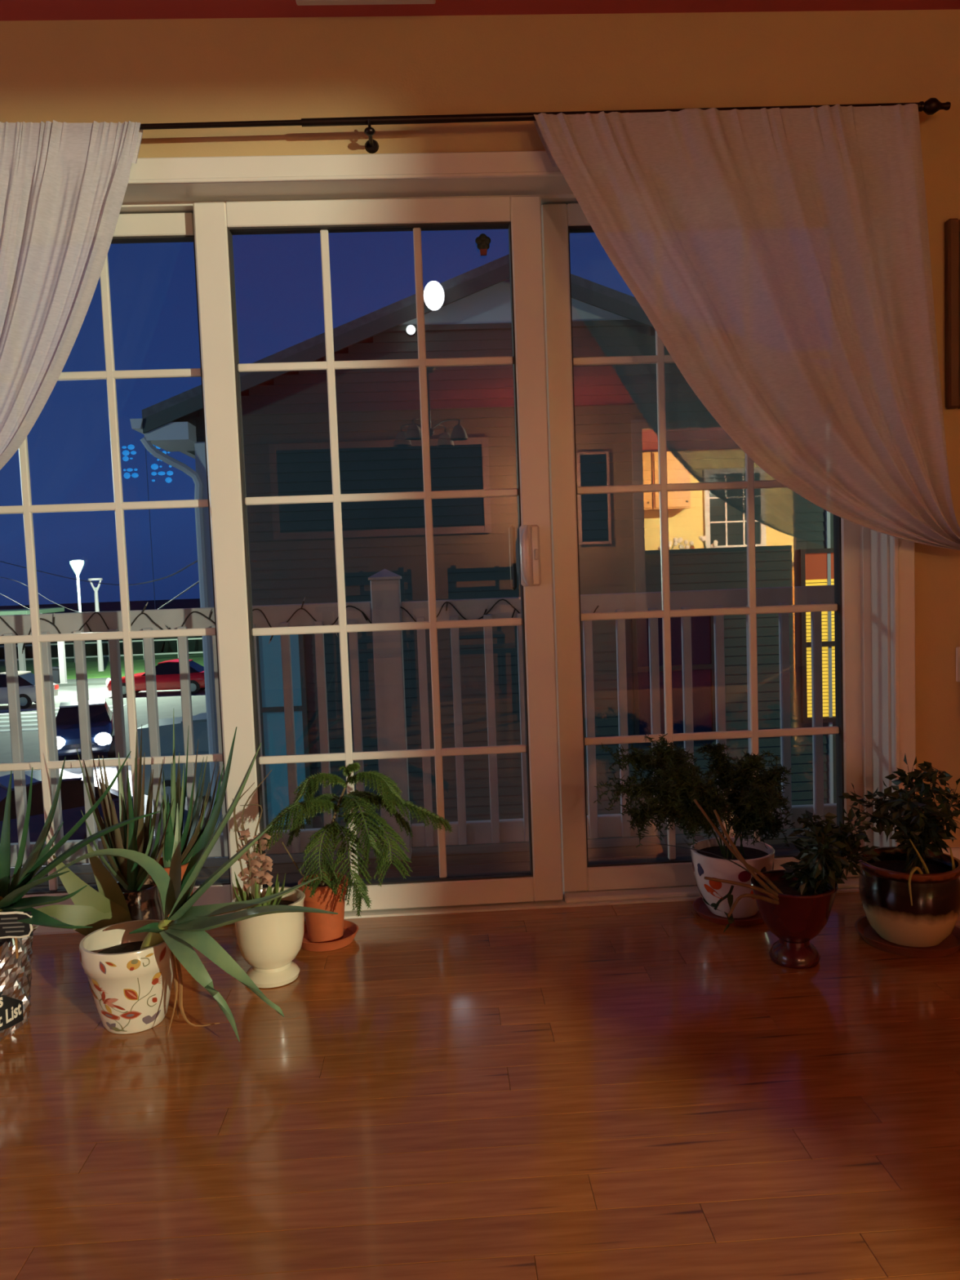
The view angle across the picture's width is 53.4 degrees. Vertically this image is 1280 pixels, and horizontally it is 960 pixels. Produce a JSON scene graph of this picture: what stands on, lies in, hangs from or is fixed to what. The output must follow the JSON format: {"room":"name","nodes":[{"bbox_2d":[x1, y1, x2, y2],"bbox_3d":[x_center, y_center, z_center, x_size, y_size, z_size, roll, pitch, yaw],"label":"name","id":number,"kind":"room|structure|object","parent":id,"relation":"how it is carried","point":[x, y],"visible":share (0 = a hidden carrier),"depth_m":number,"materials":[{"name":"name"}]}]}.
{"room":"living room","nodes":[
{"label":"living room","id":0,"kind":"room"},
{"bbox_2d":[9,828,819,888],"bbox_3d":[0.289,1.018,3.443,6.600,0.250,1.240,-2,4,-2],"label":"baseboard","id":1,"kind":"structure","parent":0,"point":[507,857],"depth_m":3.84,"materials":[{"name":"brown wood"}]},
{"bbox_2d":[0,568,836,866],"bbox_3d":[0.240,0.276,3.882,6.600,1.173,0.128,-2,4,-2],"label":"deck railing","id":2,"kind":"object","parent":1,"relation":"on","point":[384,605],"visible":0.56,"depth_m":3.81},
{"bbox_2d":[0,616,17,635],"bbox_3d":[-1.839,-0.056,3.733,0.061,0.073,0.013,-2,4,-2],"label":"string light","id":3,"kind":"object","parent":2,"relation":"hanging from","point":[15,632],"depth_m":3.73,"materials":[{"name":"grey"}]},
{"bbox_2d":[40,613,61,633],"bbox_3d":[-1.680,-0.065,3.739,0.075,0.078,0.013,-2,4,-2],"label":"string light","id":4,"kind":"object","parent":2,"relation":"hanging from","point":[53,623],"depth_m":3.74,"materials":[{"name":"grey"}]},
{"bbox_2d":[79,612,109,632],"bbox_3d":[-1.513,-0.069,3.747,0.113,0.076,0.013,-2,4,-2],"label":"string light","id":5,"kind":"object","parent":2,"relation":"hanging from","point":[87,620],"depth_m":3.75,"materials":[{"name":"grey"}]},
{"bbox_2d":[130,602,163,629],"bbox_3d":[-1.310,-0.094,3.754,0.123,0.105,0.013,-2,4,-2],"label":"string light","id":6,"kind":"object","parent":2,"relation":"hanging from","point":[145,606],"depth_m":3.75,"materials":[{"name":"grey"}]},
{"bbox_2d":[182,607,214,626],"bbox_3d":[-1.110,-0.092,3.764,0.124,0.066,0.013,-2,4,-2],"label":"string light","id":7,"kind":"object","parent":2,"relation":"hanging from","point":[210,619],"depth_m":3.76,"materials":[{"name":"grey"}]},
{"bbox_2d":[252,608,271,627],"bbox_3d":[-0.861,-0.086,3.775,0.070,0.074,0.013,-2,4,-2],"label":"string light","id":8,"kind":"object","parent":2,"relation":"hanging from","point":[253,609],"depth_m":3.77,"materials":[{"name":"grey"}]},
{"bbox_2d":[285,596,316,622],"bbox_3d":[-0.709,-0.121,3.780,0.119,0.097,0.013,-2,4,-2],"label":"string light","id":9,"kind":"object","parent":2,"relation":"hanging from","point":[304,597],"depth_m":3.78,"materials":[{"name":"grey"}]},
{"bbox_2d":[346,605,372,623],"bbox_3d":[-0.479,-0.101,3.792,0.097,0.072,0.013,-2,4,-2],"label":"string light","id":10,"kind":"object","parent":2,"relation":"hanging from","point":[367,620],"depth_m":3.79,"materials":[{"name":"grey"}]},
{"bbox_2d":[400,606,417,622],"bbox_3d":[-0.282,-0.103,3.801,0.060,0.061,0.013,-2,4,-2],"label":"string light","id":11,"kind":"object","parent":2,"relation":"hanging from","point":[401,606],"depth_m":3.80,"materials":[{"name":"grey"}]},
{"bbox_2d":[436,601,466,619],"bbox_3d":[-0.113,-0.117,3.808,0.117,0.071,0.013,-2,4,-2],"label":"string light","id":12,"kind":"object","parent":2,"relation":"hanging from","point":[446,602],"depth_m":3.81,"materials":[{"name":"grey"}]},
{"bbox_2d":[476,599,519,619],"bbox_3d":[0.072,-0.124,3.815,0.171,0.075,0.013,-2,4,-2],"label":"string light","id":13,"kind":"object","parent":2,"relation":"hanging from","point":[487,612],"depth_m":3.82,"materials":[{"name":"grey"}]},
{"bbox_2d":[0,892,959,1279],"bbox_3d":[1.667,1.021,-1.802,8.300,0.060,9.300,-2,4,-2],"label":"floor","id":14,"kind":"structure","parent":0,"point":[629,1091],"depth_m":1.64,"materials":[{"name":"brown wood"}]},
{"bbox_2d":[0,751,159,1042],"bbox_3d":[-0.912,0.526,1.968,0.544,0.595,0.348,1,5,34],"label":"aloe","id":15,"kind":"object","parent":14,"relation":"on","point":[15,974],"visible":0.94,"depth_m":1.97,"materials":[{"name":"green plant"}]},
{"bbox_2d":[0,911,33,958],"bbox_3d":[-0.939,0.596,1.931,0.079,0.103,0.020,-2,4,-2],"label":"plant tag","id":16,"kind":"object","parent":15,"relation":"in","point":[10,926],"visible":0.95,"depth_m":1.92,"materials":[{"name":"black"}]},
{"bbox_2d":[35,724,173,936],"bbox_3d":[-0.880,0.507,2.287,0.279,0.586,0.250,-2,4,-2],"label":"aloe","id":17,"kind":"object","parent":14,"relation":"on","point":[135,896],"visible":0.75,"depth_m":2.28,"materials":[{"name":"green plant"}]},
{"bbox_2d":[116,877,164,921],"bbox_3d":[-0.848,0.699,2.356,0.140,0.192,0.140,-2,4,-2],"label":"pot","id":18,"kind":"object","parent":17,"relation":"on","point":[140,901],"depth_m":2.31,"materials":[{"name":"brown metal"}]},
{"bbox_2d":[149,708,224,920],"bbox_3d":[-0.744,0.476,2.441,0.224,0.616,0.130,-2,4,-2],"label":"aloe","id":19,"kind":"object","parent":14,"relation":"on","point":[190,837],"visible":0.54,"depth_m":2.41,"materials":[{"name":"plant"}]},
{"bbox_2d":[149,857,192,920],"bbox_3d":[-0.789,0.677,2.457,0.120,0.217,0.120,-2,4,-2],"label":"pot","id":20,"kind":"object","parent":19,"relation":"on","point":[165,863],"depth_m":2.42,"materials":[{"name":"ceramic"}]},
{"bbox_2d":[48,726,337,1041],"bbox_3d":[-0.525,0.504,1.958,0.688,0.611,0.278,0,4,24],"label":"aloe","id":21,"kind":"object","parent":14,"relation":"on","point":[130,968],"visible":1,"depth_m":1.95,"materials":[{"name":"green plant"}]},
{"bbox_2d":[79,919,173,1034],"bbox_3d":[-0.739,0.721,2.031,0.200,0.185,0.201,-2,4,-2],"label":"pot","id":22,"kind":"object","parent":21,"relation":"on","point":[130,976],"depth_m":1.97,"materials":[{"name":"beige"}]},
{"bbox_2d":[231,769,305,987],"bbox_3d":[-0.493,0.552,2.217,0.168,0.478,0.168,-2,4,1],"label":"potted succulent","id":23,"kind":"object","parent":14,"relation":"on","point":[269,944],"visible":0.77,"depth_m":2.19,"materials":[{"name":"beige ceramic"}]},
{"bbox_2d":[231,886,305,987],"bbox_3d":[-0.488,0.695,2.227,0.168,0.190,0.168,-2,4,-2],"label":"pot","id":24,"kind":"object","parent":23,"relation":"on","point":[270,943],"depth_m":2.17,"materials":[{"name":"beige ceramic"}]},
{"bbox_2d":[301,920,358,951],"bbox_3d":[-0.395,0.758,2.446,0.168,0.027,0.168,-2,4,-2],"label":"saucer","id":25,"kind":"object","parent":14,"relation":"on","point":[350,929],"visible":0.51,"depth_m":2.39,"materials":[{"name":"ceramic"}]},
{"bbox_2d":[250,760,452,942],"bbox_3d":[-0.305,0.534,2.417,0.484,0.450,0.377,-2,4,5],"label":"pine","id":26,"kind":"object","parent":25,"relation":"on","point":[327,892],"visible":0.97,"depth_m":2.33,"materials":[{"name":"plant"}]},
{"bbox_2d":[297,872,348,942],"bbox_3d":[-0.398,0.686,2.441,0.127,0.150,0.127,-2,4,-2],"label":"pot","id":27,"kind":"object","parent":26,"relation":"attached to","point":[321,927],"depth_m":2.40,"materials":[{"name":"ceramic"}]},
{"bbox_2d":[693,897,764,926],"bbox_3d":[0.672,0.716,2.532,0.210,0.020,0.210,-2,4,-2],"label":"saucer","id":28,"kind":"object","parent":14,"relation":"on","point":[700,906],"visible":0.41,"depth_m":2.47,"materials":[{"name":"red ceramic"}]},
{"bbox_2d":[593,733,795,918],"bbox_3d":[0.559,0.480,2.443,0.600,0.493,0.315,-3,4,-12],"label":"potted shrub","id":29,"kind":"object","parent":28,"relation":"on","point":[678,784],"visible":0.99,"depth_m":2.42,"materials":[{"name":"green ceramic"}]},
{"bbox_2d":[690,837,774,918],"bbox_3d":[0.669,0.633,2.526,0.216,0.167,0.216,-2,4,-2],"label":"pot","id":30,"kind":"object","parent":29,"relation":"attached to","point":[714,894],"depth_m":2.46,"materials":[{"name":"white ceramic"}]},
{"bbox_2d":[642,799,880,968],"bbox_3d":[0.663,0.550,2.126,0.608,0.407,0.291,-4,4,-27],"label":"potted shrub","id":31,"kind":"object","parent":14,"relation":"on","point":[795,904],"visible":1,"depth_m":2.15,"materials":[{"name":"red ceramic"}]},
{"bbox_2d":[750,869,838,968],"bbox_3d":[0.730,0.653,2.219,0.194,0.184,0.194,-2,4,-2],"label":"pot","id":32,"kind":"object","parent":31,"relation":"attached to","point":[796,911],"depth_m":2.17,"materials":[{"name":"red ceramic"}]},
{"bbox_2d":[854,915,959,957],"bbox_3d":[1.042,0.715,2.313,0.248,0.025,0.248,-2,4,-2],"label":"saucer","id":33,"kind":"object","parent":14,"relation":"on","point":[951,944],"visible":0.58,"depth_m":2.25,"materials":[{"name":"brown ceramic"}]},
{"bbox_2d":[837,754,959,946],"bbox_3d":[1.014,0.498,2.294,0.286,0.442,0.390,1,5,41],"label":"potted shrub","id":34,"kind":"object","parent":33,"relation":"on","point":[912,899],"visible":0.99,"depth_m":2.23,"materials":[{"name":"green plant"}]},
{"bbox_2d":[857,846,959,946],"bbox_3d":[1.038,0.623,2.307,0.234,0.188,0.234,-2,4,-2],"label":"pot","id":35,"kind":"object","parent":34,"relation":"attached to","point":[933,915],"depth_m":2.22,"materials":[{"name":"black ceramic"}]},
{"bbox_2d":[0,8,959,848],"bbox_3d":[0.416,-0.442,2.617,6.100,2.364,0.220,-2,4,-2],"label":"wall","id":36,"kind":"structure","parent":0,"point":[216,69],"depth_m":2.42,"materials":[{"name":"paint"}]},
{"bbox_2d":[0,212,231,917],"bbox_3d":[-1.103,-0.179,2.610,0.880,1.894,0.050,-2,4,-2],"label":"door","id":37,"kind":"structure","parent":36,"relation":"in","point":[144,228],"depth_m":2.60,"materials":[{"name":"white plastic"}]},
{"bbox_2d":[127,150,564,186],"bbox_3d":[-0.264,-1.193,2.411,2.775,0.064,0.027,-2,4,-2],"label":"trim","id":38,"kind":"structure","parent":36,"relation":"attached to","point":[500,165],"depth_m":2.40,"materials":[{"name":"white wood"}]},
{"bbox_2d":[192,195,563,913],"bbox_3d":[-0.258,-0.207,2.570,0.908,1.901,0.148,-2,4,-2],"label":"door","id":39,"kind":"structure","parent":36,"relation":"in","point":[215,224],"depth_m":2.56,"materials":[{"name":"white plastic"}]},
{"bbox_2d":[475,233,490,255],"bbox_3d":[0.009,-1.051,2.537,0.041,0.057,0.006,-2,4,-2],"label":"suncatcher","id":40,"kind":"object","parent":39,"relation":"attached to","point":[482,242],"visible":1,"depth_m":2.54,"materials":[{"name":"black"}]},
{"bbox_2d":[32,877,859,935],"bbox_3d":[-0.197,0.762,2.701,2.633,0.070,0.180,-2,4,-2],"label":"trim","id":41,"kind":"structure","parent":36,"relation":"attached to","point":[626,896],"depth_m":2.64,"materials":[{"name":"white wood"}]},
{"bbox_2d":[119,178,892,847],"bbox_3d":[-0.232,-0.222,2.602,2.663,1.947,0.218,-2,4,-2],"label":"trim","id":42,"kind":"structure","parent":36,"relation":"attached to","point":[875,584],"depth_m":2.56,"materials":[{"name":"white wood"}]},
{"bbox_2d":[139,97,951,153],"bbox_3d":[-0.300,-1.262,2.371,2.973,0.090,0.094,-2,4,-2],"label":"curtain rod","id":43,"kind":"object","parent":36,"relation":"attached to","point":[931,106],"visible":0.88,"depth_m":2.35,"materials":[{"name":"brown metal"}]},
{"bbox_2d":[0,120,142,470],"bbox_3d":[-1.274,-0.356,2.349,0.976,1.788,0.054,-2,4,-2],"label":"curtain","id":44,"kind":"object","parent":43,"relation":"hanging from","point":[63,185],"visible":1,"depth_m":2.31,"materials":[{"name":"white fabric"}]},
{"bbox_2d":[533,103,959,550],"bbox_3d":[0.884,-0.443,2.437,1.442,1.788,0.064,-2,4,-2],"label":"curtain","id":45,"kind":"object","parent":43,"relation":"hanging from","point":[780,259],"visible":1,"depth_m":2.40,"materials":[{"name":"white fabric"}]},
{"bbox_2d":[541,203,862,892],"bbox_3d":[0.636,-0.249,2.678,0.876,1.894,0.054,-2,4,-2],"label":"door","id":46,"kind":"structure","parent":36,"relation":"in","point":[559,220],"depth_m":2.67,"materials":[{"name":"white plastic"}]},
{"bbox_2d":[889,535,915,846],"bbox_3d":[1.124,-0.256,2.538,0.059,1.924,0.027,-2,4,-2],"label":"trim","id":47,"kind":"structure","parent":36,"relation":"attached to","point":[902,568],"depth_m":2.55,"materials":[{"name":"white wood"}]},
{"bbox_2d":[928,847,959,859],"bbox_3d":[2.305,0.592,2.653,2.208,0.130,0.021,-2,4,-2],"label":"baseboard","id":48,"kind":"structure","parent":36,"relation":"attached to","point":[955,851],"depth_m":2.60,"materials":[{"name":"wood"}]},
{"bbox_2d":[945,218,959,408],"bbox_3d":[1.403,-0.860,2.511,0.360,0.486,0.024,-2,4,-2],"label":"picture frame","id":49,"kind":"object","parent":36,"relation":"attached to","point":[952,226],"visible":1,"depth_m":2.50,"materials":[{"name":"brown wood"}]},
{"bbox_2d":[959,231,959,350],"bbox_3d":[1.403,-0.860,2.517,0.304,0.430,0.012,-2,4,-2],"label":"picture","id":50,"kind":"object","parent":49,"relation":"on","point":[959,231],"depth_m":2.50},
{"bbox_2d":[955,646,959,681],"bbox_3d":[1.321,0.065,2.576,0.072,0.095,0.012,-2,4,-2],"label":"light switch","id":51,"kind":"object","parent":36,"relation":"attached to","point":[957,648],"visible":1,"depth_m":2.58,"materials":[{"name":"plastic"}]},
{"bbox_2d":[0,0,959,21],"bbox_3d":[1.566,-1.392,-1.960,8.320,0.120,9.320,-2,4,-2],"label":"ceiling","id":52,"kind":"structure","parent":0,"point":[10,10],"depth_m":2.37,"materials":[{"name":"red paint"}]},
{"bbox_2d":[295,0,435,5],"bbox_3d":[-0.274,-1.551,2.247,0.338,0.013,0.170,-2,4,-2],"label":"ceiling vent","id":53,"kind":"object","parent":52,"relation":"in","point":[300,2],"visible":1,"depth_m":2.32,"materials":[{"name":"beige metal"}]},
{"label":"outside","id":54,"kind":"structure","parent":0,"visible":0},
{"bbox_2d":[0,598,199,613],"bbox_3d":[-9.232,-8.249,195.281,600.000,0.300,254.000,-2,4,-2],"label":"ground","id":55,"kind":"structure","parent":54,"point":[195,602],"depth_m":251.43,"materials":[{"name":"black"}]},
{"bbox_2d":[0,635,202,658],"bbox_3d":[-22.438,0.043,69.427,113.491,3.646,5.639,-2,4,-2],"label":"hedge","id":56,"kind":"object","parent":55,"relation":"on","point":[194,645],"visible":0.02,"depth_m":67.61,"materials":[{"name":"green plant"}]},
{"bbox_2d":[121,444,136,461],"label":"lit sign","id":57,"kind":"object","parent":55,"relation":"on","point":[131,446],"depth_m":70.69,"materials":[{"name":"blue plastic"}]},
{"bbox_2d":[123,467,138,479],"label":"lit sign","id":58,"kind":"object","parent":55,"relation":"on","point":[126,475],"depth_m":70.81,"materials":[{"name":"blue plastic"}]},
{"bbox_2d":[148,509,153,577],"label":"pole","id":59,"kind":"object","parent":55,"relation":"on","point":[148,509],"depth_m":71.56,"materials":[{"name":"blue"}]},
{"bbox_2d":[153,581,155,609],"label":"pole","id":60,"kind":"object","parent":55,"relation":"on","point":[153,581],"depth_m":71.82,"materials":[{"name":"grey metal"}]},
{"bbox_2d":[145,448,173,501],"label":"lit sign","id":61,"kind":"object","parent":55,"relation":"on","point":[153,466],"depth_m":70.91,"materials":[{"name":"blue plastic"}]},
{"bbox_2d":[129,253,836,857],"bbox_3d":[2.989,-0.590,16.034,14.200,8.580,9.450,-2,4,-2],"label":"house","id":62,"kind":"structure","parent":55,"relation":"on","point":[286,429],"depth_m":11.55,"materials":[{"name":"wood"}]},
{"bbox_2d":[0,560,197,585],"bbox_3d":[-6.787,-1.430,17.312,2.060,0.908,13.714,-5,5,-38],"label":"overhead cable","id":63,"kind":"object","parent":62,"relation":"attached to","point":[196,561],"visible":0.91,"depth_m":17.62,"materials":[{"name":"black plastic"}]},
{"bbox_2d":[156,580,199,609],"bbox_3d":[-5.434,-0.699,16.822,0.033,0.640,11.722,-4,4,-21],"label":"overhead cable","id":64,"kind":"object","parent":62,"relation":"attached to","point":[197,582],"visible":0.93,"depth_m":14.39,"materials":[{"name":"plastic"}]},
{"bbox_2d":[406,324,415,336],"bbox_3d":[-0.813,-3.642,11.242,0.107,0.110,0.182,-2,4,-2],"label":"bulb","id":65,"kind":"object","parent":62,"relation":"attached to","point":[411,329],"visible":1,"depth_m":11.17,"materials":[{"name":"white glass"}]},
{"bbox_2d":[423,280,444,310],"bbox_3d":[-0.521,-3.877,10.808,0.240,0.325,0.293,-2,4,-2],"label":"floodlight","id":66,"kind":"object","parent":62,"relation":"attached to","point":[433,292],"visible":1,"depth_m":10.69,"materials":[{"name":"white"}]},
{"bbox_2d":[805,578,835,717],"bbox_3d":[4.413,-0.057,11.824,0.800,2.016,0.008,-2,4,-2],"label":"blind","id":67,"kind":"object","parent":62,"relation":"hanging from","point":[827,617],"depth_m":11.84,"materials":[{"name":"yellow"}]},
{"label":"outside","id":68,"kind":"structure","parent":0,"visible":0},
{"bbox_2d":[0,650,204,679],"bbox_3d":[-23.025,1.687,59.372,200.000,0.360,17.000,-2,4,-2],"label":"lawn","id":69,"kind":"structure","parent":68,"point":[138,660],"depth_m":59.82,"materials":[{"name":"green plant"}]},
{"bbox_2d":[0,607,64,671],"bbox_3d":[-30.045,0.473,51.444,13.400,3.800,5.000,-2,4,-2],"label":"shelter","id":70,"kind":"object","parent":69,"relation":"on","point":[22,665],"visible":0.72,"depth_m":52.66,"materials":[{"name":"green metal"}]},
{"bbox_2d":[88,577,102,611],"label":"street lamp","id":71,"kind":"object","parent":69,"relation":"on","point":[96,598],"depth_m":54.24,"materials":[{"name":"silver metal"}]},
{"bbox_2d":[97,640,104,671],"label":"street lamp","id":72,"kind":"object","parent":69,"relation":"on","point":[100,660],"depth_m":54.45,"materials":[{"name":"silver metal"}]},
{"bbox_2d":[0,637,203,665],"bbox_3d":[-25.064,0.802,61.717,24.600,1.350,0.120,-2,4,-2],"label":"rail fence","id":73,"kind":"object","parent":69,"relation":"on","point":[193,637],"visible":0.16,"depth_m":61.73,"materials":[{"name":"grey metal"}]},
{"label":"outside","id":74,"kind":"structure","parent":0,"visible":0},
{"bbox_2d":[0,577,79,612],"bbox_3d":[-15.479,-1.421,34.964,0.462,1.800,26.780,-3,4,-17],"label":"overhead cable","id":75,"kind":"object","parent":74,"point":[0,577],"visible":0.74,"depth_m":30.31,"materials":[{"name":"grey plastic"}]},
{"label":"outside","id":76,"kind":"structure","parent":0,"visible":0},
{"bbox_2d":[0,593,41,613],"bbox_3d":[-14.137,-1.188,28.986,0.145,1.270,14.550,-3,4,-19],"label":"overhead cable","id":77,"kind":"object","parent":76,"point":[0,593],"visible":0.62,"depth_m":28.86,"materials":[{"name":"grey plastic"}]},
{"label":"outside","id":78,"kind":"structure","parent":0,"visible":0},
{"bbox_2d":[0,684,214,867],"bbox_3d":[-14.006,3.735,26.261,115.000,0.200,45.100,-2,4,-2],"label":"road","id":79,"kind":"structure","parent":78,"point":[167,700],"depth_m":35.96,"materials":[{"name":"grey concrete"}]},
{"bbox_2d":[0,723,37,727],"bbox_3d":[-17.957,3.173,34.922,6.900,0.012,0.500,-2,4,-2],"label":"crosswalk stripe","id":80,"kind":"object","parent":79,"relation":"on","point":[35,724],"visible":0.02,"depth_m":34.90,"materials":[{"name":"white paint"}]},
{"bbox_2d":[0,719,37,723],"bbox_3d":[-18.009,3.095,36.068,6.900,0.012,0.500,-2,4,-2],"label":"crosswalk stripe","id":81,"kind":"object","parent":79,"relation":"on","point":[33,720],"visible":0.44,"depth_m":36.02,"materials":[{"name":"white paint"}]},
{"bbox_2d":[0,728,38,732],"bbox_3d":[-17.905,3.251,33.776,6.900,0.012,0.500,-2,4,-2],"label":"crosswalk stripe","id":82,"kind":"object","parent":79,"relation":"on","point":[24,729],"visible":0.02,"depth_m":33.83,"materials":[{"name":"white paint"}]},
{"bbox_2d":[0,715,57,719],"bbox_3d":[-18.062,3.017,37.214,6.900,0.012,0.500,-2,4,-2],"label":"crosswalk stripe","id":83,"kind":"object","parent":79,"relation":"on","point":[22,717],"visible":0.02,"depth_m":37.16,"materials":[{"name":"white paint"}]},
{"bbox_2d":[0,671,58,709],"bbox_3d":[-20.512,2.127,40.554,4.545,1.495,1.790,-2,4,-2],"label":"car","id":84,"kind":"object","parent":79,"relation":"on","point":[26,678],"visible":0.54,"depth_m":39.82,"materials":[{"name":"grey paint"}]},
{"bbox_2d":[0,708,112,715],"bbox_3d":[-18.114,2.939,38.361,6.900,0.012,0.500,-2,4,-2],"label":"crosswalk stripe","id":85,"kind":"object","parent":79,"relation":"on","point":[28,713],"visible":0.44,"depth_m":38.34,"materials":[{"name":"white paint"}]},
{"bbox_2d":[0,704,127,711],"bbox_3d":[-18.167,2.862,39.507,6.900,0.012,0.500,-2,4,-2],"label":"crosswalk stripe","id":86,"kind":"object","parent":79,"relation":"on","point":[24,709],"visible":0.33,"depth_m":39.46,"materials":[{"name":"white paint"}]},
{"bbox_2d":[0,768,133,843],"bbox_3d":[-8.647,3.297,17.386,4.551,1.495,1.805,-6,5,-41],"label":"car","id":87,"kind":"object","parent":79,"relation":"on","point":[72,793],"visible":0.3,"depth_m":17.33,"materials":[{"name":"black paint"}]},
{"bbox_2d":[69,560,84,612],"bbox_3d":[-19.037,-0.663,45.549,0.680,6.267,0.680,-2,4,-2],"label":"street lamp","id":88,"kind":"object","parent":79,"relation":"on","point":[77,565],"visible":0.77,"depth_m":45.30,"materials":[{"name":"silver metal"}]},
{"bbox_2d":[55,698,115,758],"bbox_3d":[-11.922,2.631,28.723,1.790,1.495,4.545,-4,4,-20],"label":"car","id":89,"kind":"object","parent":79,"relation":"on","point":[101,717],"visible":0.61,"depth_m":27.58,"materials":[{"name":"blue paint"}]},
{"bbox_2d":[106,658,204,697],"bbox_3d":[-14.450,1.689,43.611,4.772,1.495,1.858,-2,4,-2],"label":"car","id":90,"kind":"object","parent":79,"relation":"on","point":[167,672],"visible":0.48,"depth_m":42.81,"materials":[{"name":"red paint"}]},
{"bbox_2d":[137,712,211,808],"bbox_3d":[-5.377,2.642,21.814,4.651,1.945,1.804,-2,4,4],"label":"car","id":91,"kind":"object","parent":79,"relation":"on","point":[199,721],"visible":0.08,"depth_m":21.12,"materials":[{"name":"grey paint"}]},
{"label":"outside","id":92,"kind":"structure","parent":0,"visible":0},
{"bbox_2d":[55,677,111,686],"bbox_3d":[-17.588,2.166,49.871,150.000,0.320,2.500,-2,4,-2],"label":"sidewalk","id":93,"kind":"structure","parent":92,"point":[102,681],"depth_m":48.87,"materials":[{"name":"grey concrete"}]},
{"bbox_2d":[52,666,60,683],"bbox_3d":[-21.896,1.803,49.097,0.840,0.830,0.700,-2,4,-2],"label":"trash bin","id":94,"kind":"object","parent":93,"relation":"on","point":[55,672],"visible":0.36,"depth_m":48.81,"materials":[{"name":"grey plastic"}]},
{"bbox_2d":[57,641,67,683],"bbox_3d":[-21.350,0.863,48.757,0.320,2.950,0.260,-2,4,-2],"label":"post","id":95,"kind":"object","parent":93,"relation":"on","point":[61,650],"visible":0.66,"depth_m":48.66,"materials":[{"name":"white metal"}]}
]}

